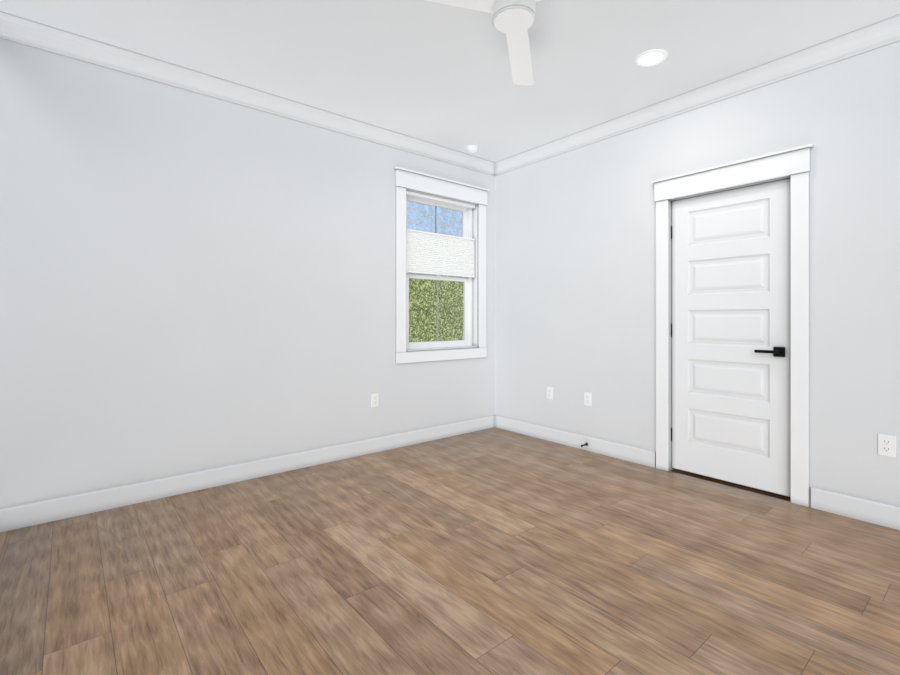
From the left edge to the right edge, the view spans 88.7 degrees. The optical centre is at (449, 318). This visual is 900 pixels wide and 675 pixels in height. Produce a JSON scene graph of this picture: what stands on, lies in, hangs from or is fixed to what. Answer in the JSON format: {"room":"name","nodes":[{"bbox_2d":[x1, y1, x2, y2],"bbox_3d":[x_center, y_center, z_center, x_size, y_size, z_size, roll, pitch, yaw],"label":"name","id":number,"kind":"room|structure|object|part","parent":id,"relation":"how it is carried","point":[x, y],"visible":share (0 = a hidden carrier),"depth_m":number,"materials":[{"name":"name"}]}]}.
{"room":"empty bedroom","nodes":[
{"label":"empty bedroom","id":0,"kind":"room"},
{"bbox_2d":[0,38,494,508],"bbox_3d":[-1.075,-0.233,3.646,4.180,2.740,0.140,0,0,-40],"label":"wall","id":1,"kind":"structure","parent":0,"point":[190,281],"depth_m":3.02,"materials":[{"name":"paint"}]},
{"bbox_2d":[0,415,494,531],"bbox_3d":[-1.025,1.076,3.586,3.900,0.122,0.015,0,0,-40],"label":"baseboard","id":2,"kind":"structure","parent":1,"relation":"attached to","point":[31,514],"depth_m":3.08,"materials":[{"name":"paint"}]},
{"bbox_2d":[0,11,495,174],"bbox_3d":[-1.004,-1.550,3.561,3.720,0.105,0.082,0,0,-40],"label":"crown molding","id":3,"kind":"structure","parent":1,"relation":"attached to","point":[31,33],"depth_m":3.06,"materials":[{"name":"paint"}]},
{"bbox_2d":[371,393,378,406],"bbox_3d":[-0.636,0.695,3.913,0.072,0.116,0.008,0,0,-40],"label":"electrical outlet","id":4,"kind":"object","parent":1,"relation":"attached to","point":[374,399],"visible":1,"depth_m":3.91,"materials":[{"name":"white plastic"}]},
{"bbox_2d":[394,166,488,363],"bbox_3d":[-0.090,-0.465,4.434,1.132,1.721,0.184,0,0,-40],"label":"window","id":5,"kind":"structure","parent":1,"relation":"in","point":[405,179],"depth_m":4.40,"materials":[{"name":"paint"}]},
{"bbox_3d":[-0.138,-0.752,4.492,0.012,0.688,0.008,0,0,-40],"label":"window muntin","id":6,"kind":"part","parent":5,"relation":"part of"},
{"bbox_3d":[-0.120,-0.077,4.471,0.012,0.595,0.008,0,0,-40],"label":"window muntin","id":7,"kind":"part","parent":5,"relation":"part of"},
{"bbox_2d":[406,231,474,275],"bbox_3d":[-0.085,-0.615,4.428,0.862,0.363,0.022,0,0,-40],"label":"fabric","id":8,"kind":"object","parent":5,"relation":"hanging from","point":[436,253],"visible":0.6,"depth_m":4.40,"materials":[{"name":"white fabric"}]},
{"bbox_3d":[-0.085,-0.786,4.428,0.862,0.737,0.040,0,0,-40],"label":"window blind rails","id":9,"kind":"part","parent":5,"relation":"part of","materials":[{"name":"white fabric"}]},
{"bbox_2d":[406,189,477,350],"bbox_3d":[-0.081,-0.436,4.423,0.892,1.463,0.081,0,0,-40],"label":"liner","id":10,"kind":"object","parent":1,"relation":"attached to","point":[475,286],"visible":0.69,"depth_m":4.68,"materials":[{"name":"paint"}]},
{"bbox_2d":[0,427,899,674],"bbox_3d":[0.509,1.167,2.205,4.780,0.060,4.380,0,0,-40],"label":"floor","id":11,"kind":"structure","parent":0,"point":[494,551],"depth_m":2.03,"materials":[{"name":"brown wood"}]},
{"bbox_2d":[0,0,899,161],"bbox_3d":[0.278,-1.643,2.014,4.180,0.080,4.380,0,0,-40],"label":"ceiling","id":12,"kind":"structure","parent":0,"point":[440,74],"depth_m":2.73,"materials":[{"name":"paint"}]},
{"bbox_2d":[466,145,479,152],"bbox_3d":[0.213,-1.586,4.316,0.132,0.034,0.132,0,0,-40],"label":"recessed light","id":13,"kind":"object","parent":12,"relation":"attached to","point":[472,148],"visible":1,"depth_m":4.28,"materials":[{"name":"white"}]},
{"bbox_2d":[426,0,540,84],"bbox_3d":[0.322,-1.452,1.902,1.213,0.303,1.136,0,0,-40],"label":"ceiling fan","id":14,"kind":"object","parent":12,"relation":"hanging from","point":[513,20],"visible":1,"depth_m":2.03,"materials":[{"name":"white plastic"}]},
{"bbox_2d":[634,49,667,66],"bbox_3d":[1.237,-1.599,2.830,0.190,0.007,0.190,0,0,-40],"label":"recessed light","id":15,"kind":"object","parent":12,"relation":"in","point":[652,57],"visible":1,"depth_m":2.82,"materials":[{"name":"white"}]},
{"bbox_2d":[495,41,899,506],"bbox_3d":[1.878,-0.233,3.249,0.140,2.740,4.240,0,0,-40],"label":"wall","id":16,"kind":"structure","parent":0,"point":[575,274],"depth_m":3.31,"materials":[{"name":"paint"}]},
{"bbox_2d":[547,387,552,399],"bbox_3d":[0.928,0.695,4.279,0.008,0.116,0.072,0,0,-40],"label":"electrical outlet","id":17,"kind":"object","parent":16,"relation":"attached to","point":[550,393],"visible":1,"depth_m":4.27,"materials":[{"name":"white plastic"}]},
{"bbox_2d":[495,415,655,467],"bbox_3d":[1.020,1.076,4.163,0.015,0.122,1.706,0,0,-40],"label":"baseboard","id":18,"kind":"structure","parent":16,"relation":"attached to","point":[642,456],"depth_m":4.00,"materials":[{"name":"paint"}]},
{"bbox_2d":[584,392,591,405],"bbox_3d":[1.188,0.695,3.966,0.008,0.116,0.072,0,0,-40],"label":"electrical outlet","id":19,"kind":"object","parent":16,"relation":"attached to","point":[587,398],"visible":1,"depth_m":3.96,"materials":[{"name":"white plastic"}]},
{"bbox_2d":[493,14,899,175],"bbox_3d":[1.748,-1.550,3.232,0.082,0.105,4.100,0,0,-40],"label":"crown molding","id":20,"kind":"structure","parent":16,"relation":"attached to","point":[884,32],"depth_m":3.08,"materials":[{"name":"paint"}]},
{"bbox_2d":[671,178,789,496],"bbox_3d":[1.890,0.119,3.160,0.085,1.995,0.750,0,0,-40],"label":"door","id":21,"kind":"structure","parent":16,"relation":"in","point":[730,335],"depth_m":3.13,"materials":[{"name":"paint"}]},
{"bbox_3d":[1.668,0.112,3.455,0.040,1.610,0.013,0,0,-40],"label":"door hinges","id":22,"kind":"part","parent":21,"relation":"part of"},
{"bbox_3d":[2.067,0.212,2.942,0.080,0.062,0.188,0,0,-40],"label":"handle","id":23,"kind":"part","parent":21,"relation":"part of","materials":[{"name":"black metal"}]},
{"bbox_2d":[652,144,812,506],"bbox_3d":[1.912,0.048,3.173,0.184,2.179,0.976,0,0,-40],"label":"door frame","id":24,"kind":"structure","parent":16,"relation":"attached to","point":[794,163],"depth_m":2.91,"materials":[{"name":"paint"}]},
{"bbox_2d":[811,487,899,529],"bbox_3d":[2.628,1.076,2.222,0.015,0.122,1.422,0,0,-40],"label":"baseboard","id":25,"kind":"structure","parent":16,"relation":"attached to","point":[871,511],"depth_m":2.60,"materials":[{"name":"paint"}]},
{"bbox_2d":[878,434,895,457],"bbox_3d":[2.389,0.695,2.516,0.008,0.116,0.072,0,0,-40],"label":"electrical outlet","id":26,"kind":"object","parent":16,"relation":"attached to","point":[886,445],"visible":1,"depth_m":2.51,"materials":[{"name":"white plastic"}]},
{"label":"outside","id":27,"kind":"structure","parent":0,"visible":0},
{"bbox_2d":[407,201,462,341],"bbox_3d":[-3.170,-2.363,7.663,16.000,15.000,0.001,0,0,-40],"label":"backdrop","id":28,"kind":"structure","parent":27,"point":[448,219],"depth_m":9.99,"materials":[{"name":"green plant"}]}
]}

